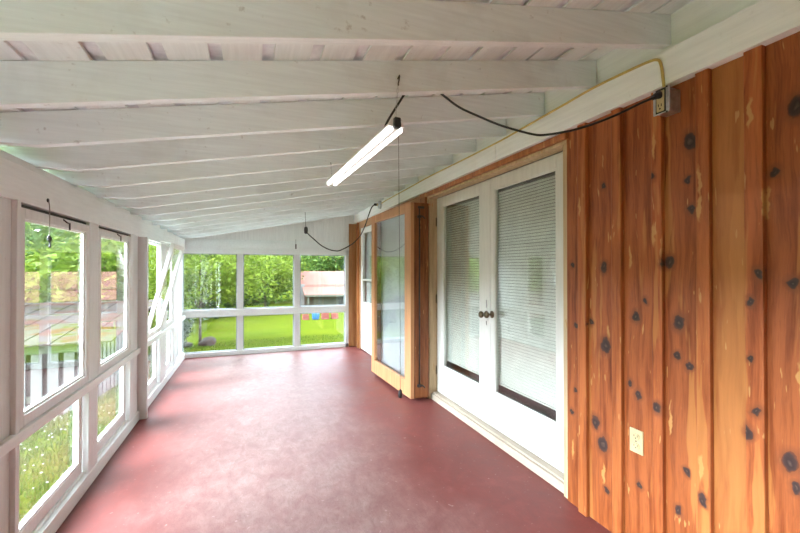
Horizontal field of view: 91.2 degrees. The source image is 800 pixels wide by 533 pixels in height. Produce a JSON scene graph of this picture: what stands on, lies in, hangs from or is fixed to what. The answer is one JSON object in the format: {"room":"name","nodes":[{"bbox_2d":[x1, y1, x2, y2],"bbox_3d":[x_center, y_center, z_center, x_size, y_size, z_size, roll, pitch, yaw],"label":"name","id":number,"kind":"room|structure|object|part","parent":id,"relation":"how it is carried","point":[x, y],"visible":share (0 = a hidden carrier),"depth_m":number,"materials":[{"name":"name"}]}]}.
{"room":"sunroom","nodes":[
{"label":"sunroom","id":0,"kind":"room"},
{"bbox_2d":[0,149,185,532],"bbox_3d":[-1.694,0.422,1.634,0.238,1.900,9.465,0,0,-21],"label":"wall","id":1,"kind":"structure","parent":0,"point":[22,184],"depth_m":2.36,"materials":[{"name":"paint"}]},
{"bbox_3d":[-1.513,0.499,1.213,0.053,1.580,0.950,0,0,-21],"label":"post","id":2,"kind":"part","parent":1,"relation":"part of","materials":[{"name":"paint"}]},
{"bbox_3d":[-1.670,0.502,1.680,0.052,1.580,0.035,0,0,-21],"label":"post","id":3,"kind":"part","parent":1,"relation":"part of","materials":[{"name":"paint"}]},
{"bbox_2d":[47,198,51,247],"bbox_3d":[-1.727,-0.213,1.930,0.021,0.245,0.037,0,0,-21],"label":"cord","id":4,"kind":"object","parent":1,"relation":"hanging from","point":[49,238],"visible":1,"depth_m":1.93,"materials":[{"name":"black rubber"}]},
{"bbox_3d":[-1.731,-0.236,1.936,0.011,0.180,0.006,0,0,25],"label":"cord","id":5,"kind":"part","parent":4,"relation":"part of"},
{"bbox_2d":[19,397,81,532],"bbox_3d":[-1.849,1.022,2.055,0.040,0.506,0.790,0,0,-21],"label":"window","id":6,"kind":"structure","parent":1,"relation":"in","point":[29,523],"depth_m":2.21,"materials":[{"name":"paint"}]},
{"bbox_2d":[20,207,88,428],"bbox_3d":[-1.805,0.229,2.078,0.045,0.979,0.790,0,0,-21],"label":"window","id":7,"kind":"structure","parent":1,"relation":"in","point":[34,411],"depth_m":2.06,"materials":[{"name":"paint"}]},
{"bbox_3d":[-1.182,0.733,0.377,0.078,0.050,6.755,0,0,-21],"label":"rail","id":8,"kind":"part","parent":1,"relation":"part of","materials":[{"name":"paint"}]},
{"bbox_3d":[-1.730,-0.392,1.626,0.100,0.208,9.465,0,0,-21],"label":"plate","id":9,"kind":"part","parent":1,"relation":"part of","materials":[{"name":"paint"}]},
{"bbox_3d":[-1.992,0.508,2.515,0.044,1.580,0.155,0,0,-21],"label":"post","id":10,"kind":"part","parent":1,"relation":"part of","materials":[{"name":"paint"}]},
{"bbox_3d":[-1.685,-0.275,1.589,0.078,0.017,9.365,0,0,-21],"label":"header trim","id":11,"kind":"part","parent":1,"relation":"part of","materials":[{"name":"paint"}]},
{"bbox_3d":[-1.675,1.328,1.582,0.121,0.086,9.365,0,0,-21],"label":"sill plate","id":12,"kind":"part","parent":1,"relation":"part of","materials":[{"name":"paint"}]},
{"bbox_2d":[97,364,125,452],"bbox_3d":[-2.179,1.028,2.922,0.040,0.506,0.735,0,0,-21],"label":"window","id":13,"kind":"structure","parent":1,"relation":"in","point":[116,423],"depth_m":3.19,"materials":[{"name":"paint"}]},
{"bbox_2d":[98,228,130,374],"bbox_3d":[-2.134,0.235,2.945,0.045,0.979,0.735,0,0,-21],"label":"window","id":14,"kind":"structure","parent":1,"relation":"in","point":[102,366],"depth_m":2.99,"materials":[{"name":"paint"}]},
{"bbox_3d":[-2.322,0.514,3.385,0.044,1.580,0.215,0,0,-21],"label":"post","id":15,"kind":"part","parent":1,"relation":"part of","materials":[{"name":"paint"}]},
{"bbox_3d":[-2.386,0.515,3.507,0.052,1.580,0.060,0,0,-21],"label":"post","id":16,"kind":"part","parent":1,"relation":"part of","materials":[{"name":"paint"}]},
{"bbox_3d":[-2.370,0.558,3.569,0.126,1.655,0.045,0,0,-21],"label":"post","id":17,"kind":"part","parent":1,"relation":"part of","materials":[{"name":"paint"}]},
{"bbox_2d":[148,341,156,391],"bbox_3d":[-2.579,1.036,3.976,0.040,0.506,0.840,0,0,-21],"label":"window","id":18,"kind":"structure","parent":1,"relation":"in","point":[153,381],"depth_m":4.34,"materials":[{"name":"paint"}]},
{"bbox_3d":[-2.757,0.522,4.527,0.044,1.580,0.290,0,0,-21],"label":"post","id":19,"kind":"part","parent":1,"relation":"part of","materials":[{"name":"paint"}]},
{"bbox_2d":[148,241,184,338],"bbox_3d":[-2.471,0.219,4.125,0.278,1.012,0.630,0,0,-21],"label":"window","id":20,"kind":"structure","parent":1,"relation":"in","point":[154,331],"depth_m":3.93,"materials":[{"name":"paint"}]},
{"bbox_3d":[-2.857,0.764,4.782,0.078,0.050,2.550,0,0,-21],"label":"rail","id":21,"kind":"part","parent":1,"relation":"part of","materials":[{"name":"paint"}]},
{"bbox_2d":[166,330,170,370],"bbox_3d":[-2.924,1.042,4.883,0.040,0.506,0.480,0,0,-21],"label":"window","id":22,"kind":"structure","parent":1,"relation":"in","point":[168,363],"depth_m":5.08,"materials":[{"name":"paint"}]},
{"bbox_2d":[166,246,173,327],"bbox_3d":[-2.889,0.250,4.902,0.026,0.978,0.480,0,0,-21],"label":"window","id":23,"kind":"structure","parent":1,"relation":"in","point":[171,321],"depth_m":5.08,"materials":[{"name":"paint"}]},
{"bbox_3d":[-3.020,0.527,5.219,0.044,1.580,0.190,0,0,-21],"label":"post","id":24,"kind":"part","parent":1,"relation":"part of","materials":[{"name":"paint"}]},
{"bbox_3d":[-3.142,0.529,5.461,0.028,1.580,0.350,0,0,-21],"label":"post","id":25,"kind":"part","parent":1,"relation":"part of","materials":[{"name":"paint"}]},
{"bbox_3d":[-3.291,0.574,5.787,0.085,1.655,0.365,0,0,-21],"label":"post","id":26,"kind":"part","parent":1,"relation":"part of","materials":[{"name":"paint"}]},
{"bbox_2d":[19,234,343,523],"bbox_3d":[-4.214,-4.155,25.175,130.000,16.571,130.000,0,0,-21],"label":"ground","id":27,"kind":"structure","parent":0,"point":[272,327],"depth_m":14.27,"materials":[{"name":"green plant"}]},
{"bbox_2d":[25,224,80,302],"bbox_3d":[-19.314,-1.425,19.116,10.344,10.813,10.263,0,0,-21],"label":"tree","id":28,"kind":"object","parent":27,"relation":"on","point":[30,252],"visible":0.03,"depth_m":19.31,"materials":[{"name":"green plant"}]},
{"bbox_2d":[25,222,109,261],"bbox_3d":[-9.455,-0.449,8.338,7.642,6.450,8.223,0,0,3],"label":"tree","id":29,"kind":"object","parent":27,"relation":"on","point":[35,235],"visible":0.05,"depth_m":8.56,"materials":[{"name":"green plant"}]},
{"bbox_2d":[20,394,117,488],"bbox_3d":[-3.780,2.082,3.444,2.207,0.725,4.764,0,0,-21],"label":"flowers","id":30,"kind":"object","parent":27,"relation":"on","point":[103,394],"visible":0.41,"depth_m":4.23,"materials":[{"name":"white plant"}]},
{"bbox_2d":[24,300,169,419],"bbox_3d":[-7.881,1.822,7.699,5.150,2.087,5.220,0,0,-21],"label":"deck","id":31,"kind":"object","parent":27,"relation":"on","point":[52,330],"visible":0.29,"depth_m":6.32,"materials":[{"name":"white paint"}]},
{"bbox_3d":[-7.074,2.050,5.504,4.700,0.100,0.055,0,0,-21],"label":"nail rail","id":32,"kind":"part","parent":31,"relation":"part of","materials":[{"name":"white wood"}]},
{"bbox_2d":[25,229,186,301],"bbox_3d":[-16.740,-0.582,22.420,9.016,9.579,10.518,0,0,7],"label":"tree","id":33,"kind":"object","parent":27,"relation":"on","point":[37,229],"visible":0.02,"depth_m":19.85,"materials":[{"name":"green plant"}]},
{"bbox_2d":[25,223,205,331],"bbox_3d":[-12.417,0.272,15.968,7.506,7.047,8.948,0,0,35],"label":"tree","id":34,"kind":"object","parent":27,"relation":"on","point":[54,278],"visible":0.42,"depth_m":14.47,"materials":[{"name":"green plant"}]},
{"bbox_2d":[148,344,152,362],"bbox_3d":[-6.186,2.042,9.622,0.683,0.719,0.721,0,0,-21],"label":"shrub","id":35,"kind":"object","parent":27,"relation":"on","point":[150,349],"visible":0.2,"depth_m":9.53,"materials":[{"name":"green plant"}]},
{"bbox_2d":[166,318,194,345],"bbox_3d":[-6.290,1.893,11.191,0.920,1.036,0.867,0,0,-21],"label":"shrub","id":36,"kind":"object","parent":27,"relation":"on","point":[187,324],"visible":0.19,"depth_m":11.23,"materials":[{"name":"green plant"}]},
{"bbox_2d":[119,246,245,322],"bbox_3d":[-14.627,-0.977,25.722,8.113,9.645,10.257,0,0,24],"label":"tree","id":37,"kind":"object","parent":27,"relation":"on","point":[213,302],"visible":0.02,"depth_m":26.23,"materials":[{"name":"green plant"}]},
{"bbox_2d":[184,342,192,347],"bbox_3d":[-6.374,2.363,11.679,0.353,0.223,0.356,0,0,-21],"label":"boulder","id":38,"kind":"object","parent":27,"relation":"on","point":[188,344],"visible":0.4,"depth_m":11.59,"materials":[{"name":"grey stone"}]},
{"bbox_2d":[118,244,283,342],"bbox_3d":[-5.875,0.371,12.171,4.667,4.200,4.296,0,-1,-39],"label":"leafy tree","id":39,"kind":"object","parent":27,"relation":"on","point":[222,282],"visible":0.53,"depth_m":11.74,"materials":[{"name":"green plant"}]},
{"bbox_2d":[198,336,215,345],"bbox_3d":[-5.829,2.323,11.877,0.450,0.380,0.505,0,0,-1],"label":"boulder","id":40,"kind":"object","parent":27,"relation":"on","point":[210,340],"visible":0.77,"depth_m":11.74,"materials":[{"name":"grey stone"}]},
{"bbox_2d":[167,255,292,319],"bbox_3d":[-14.150,-0.667,29.767,10.626,10.049,8.235,0,0,4],"label":"tree","id":41,"kind":"object","parent":27,"relation":"on","point":[260,264],"visible":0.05,"depth_m":30.46,"materials":[{"name":"green plant"}]},
{"bbox_2d":[208,255,318,305],"bbox_3d":[-14.693,-0.591,41.488,14.721,10.470,11.184,0,0,-21],"label":"tree","id":42,"kind":"object","parent":27,"relation":"on","point":[268,297],"visible":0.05,"depth_m":41.51,"materials":[{"name":"green plant"}]},
{"bbox_2d":[227,255,310,306],"bbox_3d":[-11.695,0.415,32.907,8.089,7.001,6.800,0,0,-5],"label":"shade tree","id":43,"kind":"object","parent":27,"relation":"on","point":[282,275],"visible":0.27,"depth_m":32.75,"materials":[{"name":"green plant"}]},
{"bbox_2d":[302,314,308,319],"bbox_3d":[-5.498,2.926,22.817,0.340,0.340,0.500,0,0,-21],"label":"crate","id":44,"kind":"object","parent":27,"relation":"on","point":[304,316],"visible":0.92,"depth_m":22.63,"materials":[{"name":"orange paint"}]},
{"bbox_2d":[271,255,343,298],"bbox_3d":[-10.021,-0.834,46.570,12.776,10.978,11.074,0,0,2],"label":"tree","id":45,"kind":"object","parent":27,"relation":"on","point":[319,261],"visible":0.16,"depth_m":45.28,"materials":[{"name":"green plant"}]},
{"bbox_2d":[312,313,318,319],"bbox_3d":[-4.886,2.790,22.730,0.430,0.580,0.424,0,0,-21],"label":"barrel","id":46,"kind":"object","parent":27,"relation":"on","point":[315,316],"visible":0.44,"depth_m":22.55,"materials":[{"name":"plastic"}]},
{"bbox_2d":[301,271,343,305],"bbox_3d":[-1.943,2.745,35.540,15.594,4.640,5.958,0,0,-8],"label":"barn","id":47,"kind":"object","parent":27,"relation":"on","point":[317,287],"visible":0.09,"depth_m":33.32,"materials":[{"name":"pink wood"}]},
{"bbox_3d":[-4.280,3.646,32.887,1.749,2.200,0.039,0,0,-8],"label":"doorway","id":48,"kind":"part","parent":47,"relation":"part of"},
{"bbox_2d":[321,313,328,318],"bbox_3d":[-4.398,2.889,23.021,0.400,0.400,0.500,0,0,-21],"label":"crate","id":49,"kind":"object","parent":27,"relation":"on","point":[324,315],"visible":0.85,"depth_m":22.82,"materials":[{"name":"orange paint"}]},
{"bbox_2d":[311,256,343,270],"bbox_3d":[-2.942,-0.654,47.987,15.702,10.952,10.643,0,0,-21],"label":"tree","id":50,"kind":"object","parent":27,"relation":"on","point":[340,262],"visible":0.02,"depth_m":45.92,"materials":[{"name":"green plant"}]},
{"bbox_2d":[331,313,337,318],"bbox_3d":[-3.858,2.898,23.120,0.360,0.360,0.500,0,0,-21],"label":"crate","id":51,"kind":"object","parent":27,"relation":"on","point":[333,315],"visible":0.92,"depth_m":22.93,"materials":[{"name":"orange paint"}]},
{"bbox_2d":[182,215,355,357],"bbox_3d":[-2.073,0.183,6.490,2.860,2.447,0.122,0,0,-21],"label":"wall","id":52,"kind":"structure","parent":0,"point":[337,233],"depth_m":6.54,"materials":[{"name":"paint"}]},
{"bbox_3d":[-3.375,0.503,6.004,0.082,1.800,0.100,0,0,-21],"label":"post","id":53,"kind":"part","parent":52,"relation":"part of","materials":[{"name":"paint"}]},
{"bbox_2d":[182,253,236,310],"bbox_3d":[-2.973,0.238,6.150,0.773,0.881,0.027,0,0,-21],"label":"window","id":54,"kind":"structure","parent":52,"relation":"in","point":[183,253],"depth_m":6.10,"materials":[{"name":"white wood"}]},
{"bbox_2d":[182,316,236,353],"bbox_3d":[-2.973,1.061,6.144,0.773,0.554,0.027,0,0,-21],"label":"window","id":55,"kind":"structure","parent":52,"relation":"in","point":[219,316],"depth_m":6.10,"materials":[{"name":"white wood"}]},
{"bbox_3d":[-2.152,0.733,6.459,2.528,0.106,0.096,0,0,-21],"label":"rail","id":56,"kind":"part","parent":52,"relation":"part of","materials":[{"name":"paint"}]},
{"bbox_3d":[-2.136,-0.242,6.476,2.610,0.083,0.090,0,0,-21],"label":"head rail","id":57,"kind":"part","parent":52,"relation":"part of","materials":[{"name":"paint"}]},
{"bbox_3d":[-2.138,1.373,6.469,2.610,0.066,0.100,0,0,-21],"label":"sill","id":58,"kind":"part","parent":52,"relation":"part of","materials":[{"name":"paint"}]},
{"bbox_2d":[243,254,293,308],"bbox_3d":[-2.159,0.240,6.460,0.794,0.881,0.027,0,0,-21],"label":"window","id":59,"kind":"structure","parent":52,"relation":"in","point":[243,254],"depth_m":6.42,"materials":[{"name":"white wood"}]},
{"bbox_2d":[243,314,293,349],"bbox_3d":[-2.159,1.063,6.454,0.794,0.554,0.027,0,0,-21],"label":"window","id":60,"kind":"structure","parent":52,"relation":"in","point":[270,314],"depth_m":6.42,"materials":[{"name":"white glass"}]},
{"bbox_2d":[300,255,344,306],"bbox_3d":[-1.335,0.242,6.773,0.778,0.881,0.027,0,0,-21],"label":"window","id":61,"kind":"structure","parent":52,"relation":"in","point":[300,255],"depth_m":6.76,"materials":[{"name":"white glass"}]},
{"bbox_2d":[300,312,344,345],"bbox_3d":[-1.335,1.066,6.767,0.778,0.554,0.027,0,0,-21],"label":"window","id":62,"kind":"structure","parent":52,"relation":"in","point":[321,312],"depth_m":6.76,"materials":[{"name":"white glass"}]},
{"bbox_3d":[-0.946,0.510,6.923,0.057,1.800,0.090,0,0,-21],"label":"post","id":63,"kind":"part","parent":52,"relation":"part of","materials":[{"name":"paint"}]},
{"bbox_2d":[55,346,611,532],"bbox_3d":[-0.342,1.435,2.141,3.010,0.120,9.465,0,0,-21],"label":"floor","id":64,"kind":"structure","parent":0,"point":[312,440],"depth_m":2.70,"materials":[{"name":"red paint"}]},
{"bbox_2d":[0,0,692,237],"bbox_3d":[-0.426,-0.836,2.152,3.130,0.780,9.615,0,0,-21],"label":"ceiling","id":65,"kind":"structure","parent":0,"point":[192,118],"depth_m":1.68,"materials":[{"name":"paint"}]},
{"bbox_2d":[326,75,661,397],"bbox_3d":[0.323,-0.152,2.267,1.138,1.454,1.712,0,0,-23],"label":"strip light","id":66,"kind":"object","parent":65,"relation":"hanging from","point":[393,129],"depth_m":1.85,"materials":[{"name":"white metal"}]},
{"bbox_3d":[-0.015,-0.716,1.716,0.009,0.159,0.024,0,-1,-44],"label":"chain","id":67,"kind":"part","parent":66,"relation":"part of","materials":[{"name":"metal"}]},
{"bbox_3d":[-0.003,-0.033,1.700,0.010,1.140,0.002,0,0,-21],"label":"pull cord","id":68,"kind":"part","parent":66,"relation":"part of","materials":[{"name":"plastic"}]},
{"bbox_3d":[0.530,-0.744,1.816,1.223,0.276,0.114,0,0,7],"label":"power cord","id":69,"kind":"part","parent":66,"relation":"part of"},
{"bbox_2d":[439,151,562,420],"bbox_3d":[0.938,0.168,4.635,1.450,2.550,6.000,0,0,-21],"label":"wall","id":70,"kind":"structure","parent":0,"point":[532,404],"depth_m":4.98,"materials":[{"name":"white paint"}]},
{"bbox_2d":[354,0,799,532],"bbox_3d":[0.924,0.119,2.632,0.200,2.520,9.465,0,0,-21],"label":"wall","id":71,"kind":"structure","parent":0,"point":[681,230],"depth_m":1.69,"materials":[{"name":"brown wood"}]},
{"bbox_2d":[361,225,371,354],"bbox_3d":[-0.384,0.366,6.030,0.068,2.035,1.430,0,0,-21],"label":"door","id":72,"kind":"structure","parent":71,"relation":"in","point":[366,237],"depth_m":6.46,"materials":[{"name":"paint"}]},
{"bbox_2d":[365,231,371,302],"bbox_3d":[-0.356,0.053,6.043,0.010,1.300,1.330,0,0,-21],"label":"window","id":73,"kind":"structure","parent":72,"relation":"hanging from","point":[368,236],"depth_m":6.46,"materials":[{"name":"clear glass"}]},
{"bbox_2d":[374,201,381,208],"bbox_3d":[-0.311,-0.863,5.479,0.090,0.110,0.122,0,0,-21],"label":"junction box","id":74,"kind":"object","parent":71,"relation":"attached to","point":[378,204],"visible":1,"depth_m":5.47,"materials":[{"name":"metal"}]},
{"bbox_2d":[304,205,373,251],"bbox_3d":[-0.817,-0.539,5.360,0.972,0.672,0.051,0,0,-20],"label":"extension cord","id":75,"kind":"object","parent":74,"relation":"hanging from","point":[305,228],"visible":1,"depth_m":5.33,"materials":[{"name":"black rubber"}]},
{"bbox_2d":[371,202,429,398],"bbox_3d":[-0.021,0.350,4.568,0.279,2.005,1.244,0,0,-21],"label":"door","id":76,"kind":"structure","parent":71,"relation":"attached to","point":[400,297],"depth_m":4.45,"materials":[{"name":"brown wood"}]},
{"bbox_3d":[-0.214,0.354,5.140,0.233,2.005,0.025,0,0,-21],"label":"panel","id":77,"kind":"part","parent":76,"relation":"part of","materials":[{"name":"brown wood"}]},
{"bbox_3d":[-0.122,-0.607,4.579,0.040,0.090,0.944,0,0,-23],"label":"rail","id":78,"kind":"part","parent":76,"relation":"part of","materials":[{"name":"brown wood"}]},
{"bbox_3d":[-0.122,1.273,4.566,0.040,0.160,0.944,0,0,-23],"label":"rail","id":79,"kind":"part","parent":76,"relation":"part of","materials":[{"name":"brown wood"}]},
{"bbox_3d":[-0.017,0.343,4.594,0.010,1.900,1.129,0,0,-23],"label":"backing panel","id":80,"kind":"part","parent":76,"relation":"part of","materials":[{"name":"clear glass"}]},
{"bbox_3d":[0.199,0.314,4.009,0.014,1.830,0.015,0,0,-21],"label":"bolt rod","id":81,"kind":"part","parent":76,"relation":"part of","materials":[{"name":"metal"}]},
{"bbox_3d":[0.216,0.347,4.051,0.161,2.005,0.036,0,0,-21],"label":"panel","id":82,"kind":"part","parent":76,"relation":"part of","materials":[{"name":"brown wood"}]},
{"bbox_2d":[436,179,490,424],"bbox_3d":[0.561,0.294,3.694,0.139,2.028,1.007,0,0,-21],"label":"door","id":83,"kind":"structure","parent":71,"relation":"in","point":[474,396],"depth_m":3.66,"materials":[{"name":"paint"}]},
{"bbox_2d":[447,199,478,374],"bbox_3d":[0.616,0.180,3.718,0.020,1.566,0.730,0,0,-21],"label":"blind","id":84,"kind":"object","parent":83,"relation":"attached to","point":[455,338],"depth_m":3.74,"materials":[{"name":"white plastic"}]},
{"bbox_3d":[0.690,0.398,3.259,0.071,0.060,0.060,0,0,-21],"label":"knob","id":85,"kind":"part","parent":83,"relation":"part of","materials":[{"name":"gold metal"}]},
{"bbox_3d":[0.621,-0.764,3.307,0.062,0.040,2.130,0,0,-21],"label":"header trim","id":86,"kind":"part","parent":71,"relation":"part of","materials":[{"name":"brown wood"}]},
{"bbox_2d":[483,152,563,472],"bbox_3d":[0.899,0.288,2.807,0.139,2.028,0.896,0,0,-21],"label":"door","id":87,"kind":"structure","parent":71,"relation":"in","point":[536,432],"depth_m":2.83,"materials":[{"name":"paint"}]},
{"bbox_3d":[0.718,0.391,3.185,0.071,0.060,0.060,0,0,-21],"label":"knob","id":88,"kind":"part","parent":87,"relation":"part of","materials":[{"name":"gold metal"}]},
{"bbox_2d":[498,175,555,410],"bbox_3d":[0.939,0.174,2.870,0.020,1.566,0.734,0,0,-21],"label":"blind","id":89,"kind":"object","parent":87,"relation":"attached to","point":[521,278],"depth_m":2.86,"materials":[{"name":"white plastic"}]},
{"bbox_2d":[381,58,665,203],"bbox_3d":[0.453,-0.850,3.578,0.014,0.183,3.987,0,0,-21],"label":"electrical cable","id":90,"kind":"object","parent":71,"relation":"attached to","point":[658,60],"visible":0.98,"depth_m":2.20,"materials":[{"name":"plastic"}]},
{"bbox_2d":[630,427,643,455],"bbox_3d":[1.140,0.843,1.891,0.011,0.114,0.070,0,0,-21],"label":"wall outlet","id":91,"kind":"object","parent":71,"relation":"attached to","point":[636,436],"visible":1,"depth_m":1.89,"materials":[{"name":"beige plastic"}]},
{"bbox_2d":[632,432,638,440],"bbox_3d":[1.137,0.820,1.890,0.004,0.028,0.036,0,0,-21],"label":"receptacle","id":92,"kind":"object","parent":91,"relation":"attached to","point":[635,435],"depth_m":1.89,"materials":[{"name":"beige plastic"}]},
{"bbox_2d":[632,442,638,449],"bbox_3d":[1.137,0.866,1.890,0.004,0.028,0.036,0,0,-21],"label":"receptacle","id":93,"kind":"object","parent":91,"relation":"attached to","point":[635,445],"depth_m":1.89,"materials":[{"name":"beige plastic"}]},
{"bbox_2d":[653,85,679,116],"bbox_3d":[1.169,-0.718,1.718,0.088,0.116,0.074,0,0,-21],"label":"outlet box","id":94,"kind":"object","parent":71,"relation":"attached to","point":[668,104],"visible":0.91,"depth_m":1.69,"materials":[{"name":"metal"}]},
{"bbox_2d":[656,87,665,114],"bbox_3d":[1.133,-0.720,1.704,0.003,0.104,0.044,0,0,-21],"label":"receptacle","id":95,"kind":"object","parent":94,"relation":"attached to","point":[660,103],"depth_m":1.70,"materials":[{"name":"beige plastic"}]},
{"bbox_3d":[1.138,-0.720,1.706,0.009,0.112,0.074,0,0,-21],"label":"plate","id":96,"kind":"part","parent":94,"relation":"part of","materials":[{"name":"metal"}]}
]}

